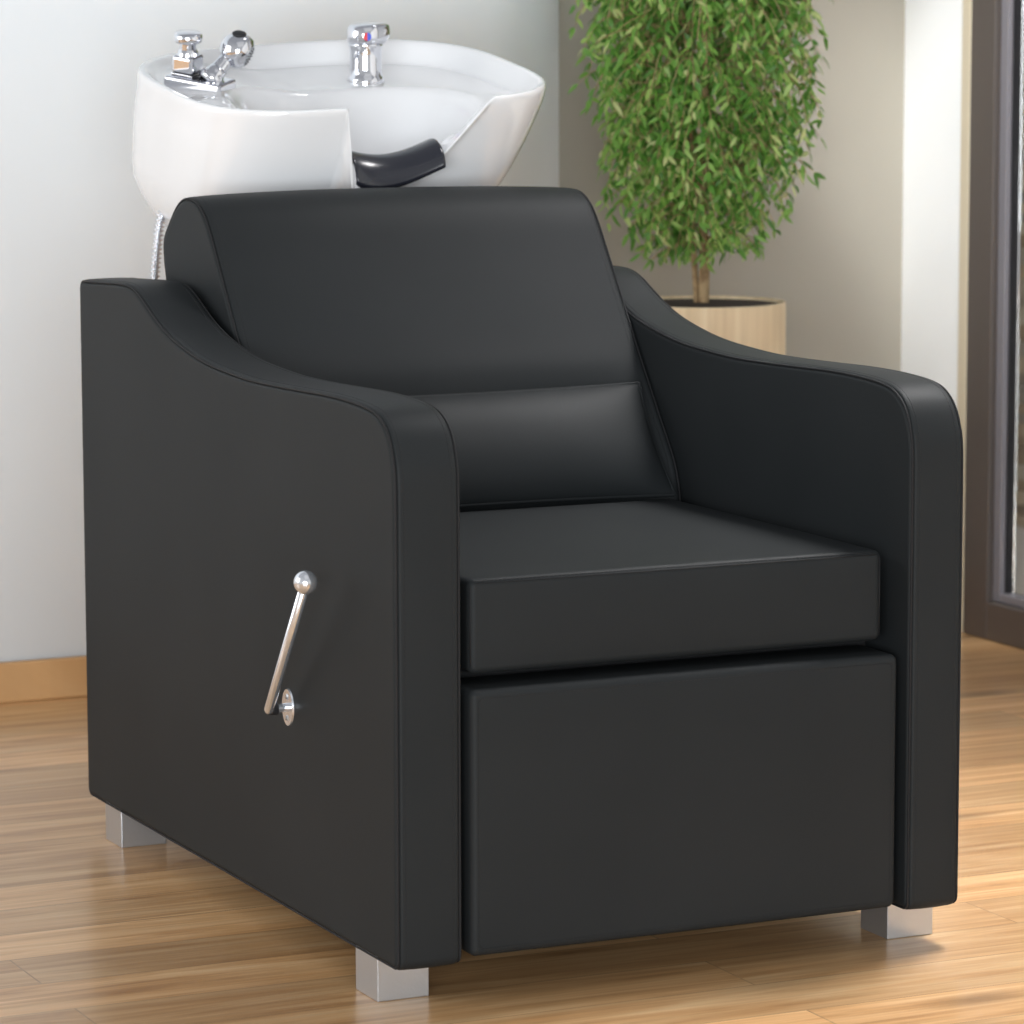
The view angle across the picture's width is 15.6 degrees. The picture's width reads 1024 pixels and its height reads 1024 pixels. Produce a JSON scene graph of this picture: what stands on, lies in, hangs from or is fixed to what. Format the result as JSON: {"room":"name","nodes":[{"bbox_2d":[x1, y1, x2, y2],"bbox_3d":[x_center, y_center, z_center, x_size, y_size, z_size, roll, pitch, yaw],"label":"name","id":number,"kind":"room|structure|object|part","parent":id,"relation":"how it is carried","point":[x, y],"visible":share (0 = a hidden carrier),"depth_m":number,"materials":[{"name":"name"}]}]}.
{"room":"salon","nodes":[
{"label":"salon","id":0,"kind":"room"},
{"bbox_2d":[0,0,558,661],"bbox_3d":[-2.743,-0.933,5.061,6.240,2.700,0.302,-4,8,-25],"label":"wall","id":1,"kind":"structure","parent":0,"point":[73,208],"depth_m":5.94,"materials":[{"name":"white paint"}]},
{"bbox_2d":[0,655,86,703],"bbox_3d":[-2.763,0.397,5.051,6.040,0.066,0.014,-4,8,-25],"label":"baseboard","id":2,"kind":"structure","parent":1,"relation":"attached to","point":[62,677],"depth_m":5.98,"materials":[{"name":"brown wood"}]},
{"bbox_2d":[0,633,1023,1023],"bbox_3d":[-0.728,0.885,1.799,6.930,0.050,8.300,-4,8,-25],"label":"floor","id":3,"kind":"structure","parent":0,"point":[94,930],"depth_m":4.38,"materials":[{"name":"brown wood"}]},
{"bbox_2d":[80,186,962,1001],"bbox_3d":[-0.094,0.032,4.742,0.782,0.860,1.254,-4,8,-25],"label":"salon chair","id":4,"kind":"object","parent":3,"relation":"on","point":[425,727],"visible":0.99,"depth_m":4.34,"materials":[{"name":"black leather"},{"name":"brushed metal"}]},
{"bbox_3d":[-0.498,0.411,4.963,0.062,0.051,0.062,-4,8,-25],"label":"leg","id":5,"kind":"part","parent":4,"relation":"part of","materials":[{"name":"silver metal"}]},
{"bbox_3d":[-0.313,0.093,4.536,0.078,0.701,1.049,-4,8,-25],"label":"armrest","id":6,"kind":"part","parent":4,"relation":"part of","materials":[{"name":"black leather"}]},
{"bbox_3d":[-0.256,0.157,4.241,0.012,0.177,0.181,-3,8,-17],"label":"lever rod","id":7,"kind":"part","parent":4,"relation":"part of","materials":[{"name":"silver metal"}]},
{"bbox_3d":[-0.265,0.227,4.343,0.015,0.044,0.033,-4,8,-25],"label":"recline lever","id":8,"kind":"part","parent":4,"relation":"part of","materials":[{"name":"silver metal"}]},
{"bbox_3d":[-0.228,0.078,4.140,0.027,0.027,0.027,-4,8,-25],"label":"knob","id":9,"kind":"part","parent":4,"relation":"part of","materials":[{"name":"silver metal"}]},
{"bbox_2d":[132,22,545,279],"bbox_3d":[-0.243,-0.363,5.228,0.532,0.634,0.518,-4,8,-25],"label":"bowl","id":10,"kind":"object","parent":4,"relation":"attached to","point":[367,109],"visible":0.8,"depth_m":5.12,"materials":[{"name":"white ceramic"}]},
{"bbox_3d":[-0.443,-0.650,5.128,0.040,0.022,0.040,-4,8,-25],"label":"knob","id":11,"kind":"part","parent":10,"relation":"part of","materials":[{"name":"silver metal"}]},
{"bbox_3d":[-0.429,-0.584,5.145,0.093,0.046,0.049,3,8,25],"label":"tap plate","id":12,"kind":"part","parent":10,"relation":"part of","materials":[{"name":"silver metal"}]},
{"bbox_2d":[347,22,389,84],"bbox_3d":[-0.203,-0.646,5.299,0.064,0.093,0.055,-4,8,-25],"label":"mixer tap","id":13,"kind":"object","parent":10,"relation":"on","point":[365,40],"depth_m":5.28,"materials":[{"name":"silver metal"}]},
{"bbox_3d":[-0.134,0.513,4.194,0.062,0.051,0.062,-4,8,-25],"label":"leg","id":14,"kind":"part","parent":4,"relation":"part of","materials":[{"name":"silver metal"}]},
{"bbox_3d":[-0.120,-0.177,4.864,0.554,0.478,0.420,-4,8,-25],"label":"backrest","id":15,"kind":"part","parent":4,"relation":"part of","materials":[{"name":"black leather"}]},
{"bbox_2d":[407,382,676,506],"bbox_3d":[-0.052,-0.079,4.707,0.533,0.138,0.108,-4,8,-25],"label":"lumbar pillow","id":16,"kind":"object","parent":4,"relation":"on","point":[588,442],"visible":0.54,"depth_m":4.72,"materials":[{"name":"black leather"}]},
{"bbox_3d":[-0.028,0.260,4.708,0.572,0.304,0.885,-4,8,-25],"label":"frame","id":17,"kind":"part","parent":4,"relation":"part of","materials":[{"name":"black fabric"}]},
{"bbox_2d":[460,499,878,673],"bbox_3d":[0.079,0.081,4.453,0.526,0.113,0.530,-4,8,-25],"label":"seat cushion","id":18,"kind":"object","parent":4,"relation":"on","point":[661,586],"depth_m":4.25,"materials":[{"name":"black leather"}]},
{"bbox_3d":[0.269,0.056,4.807,0.070,0.701,1.049,-4,8,-25],"label":"armrest","id":19,"kind":"part","parent":4,"relation":"part of","materials":[{"name":"black leather"}]},
{"bbox_3d":[0.459,0.475,4.470,0.062,0.051,0.062,-4,8,-25],"label":"leg","id":20,"kind":"part","parent":4,"relation":"part of","materials":[{"name":"silver metal"}]},
{"bbox_2d":[568,0,833,354],"bbox_3d":[0.309,-0.530,6.071,0.474,1.620,0.488,5,9,32],"label":"potted tree","id":21,"kind":"object","parent":3,"relation":"on","point":[670,100],"visible":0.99,"depth_m":5.97,"materials":[{"name":"green plant"}]},
{"bbox_3d":[0.311,-0.034,6.125,0.269,0.622,0.269,-4,8,-25],"label":"planter","id":22,"kind":"part","parent":21,"relation":"part of","materials":[{"name":"brown wood"}]},
{"bbox_2d":[559,0,904,370],"bbox_3d":[0.314,-1.140,6.560,0.780,2.700,0.160,-4,8,-25],"label":"wall","id":23,"kind":"structure","parent":0,"point":[836,269],"depth_m":6.66,"materials":[{"name":"beige paint"}]},
{"bbox_2d":[901,0,962,406],"bbox_3d":[0.727,-1.151,6.638,0.035,2.700,0.369,-4,8,-25],"label":"wall","id":24,"kind":"structure","parent":0,"point":[933,28],"depth_m":6.64,"materials":[{"name":"white paint"}]},
{"bbox_2d":[957,0,971,632],"bbox_3d":[0.804,-1.127,6.455,0.042,2.700,0.028,-4,8,-25],"label":"trim","id":25,"kind":"structure","parent":24,"relation":"attached to","point":[967,4],"depth_m":6.53,"materials":[{"name":"beige paint"}]},
{"bbox_3d":[2.895,-0.561,2.181,0.140,2.700,6.250,-4,8,-25],"label":"wall","id":26,"kind":"structure","parent":0,"visible":0},
{"bbox_2d":[963,0,1023,649],"bbox_3d":[1.165,-0.854,5.725,0.048,2.350,1.652,-4,8,-25],"label":"window","id":27,"kind":"structure","parent":26,"relation":"in","point":[993,606],"depth_m":6.47,"materials":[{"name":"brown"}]},
{"bbox_3d":[1.164,-0.840,5.740,0.034,2.181,1.473,-4,8,-25],"label":"sash","id":28,"kind":"part","parent":27,"relation":"part of","materials":[{"name":"grey metal"}]},
{"bbox_3d":[1.179,-0.832,5.733,0.006,2.135,1.445,-4,8,-25],"label":"pane","id":29,"kind":"part","parent":27,"relation":"part of","materials":[{"name":"clear glass"}]}
]}

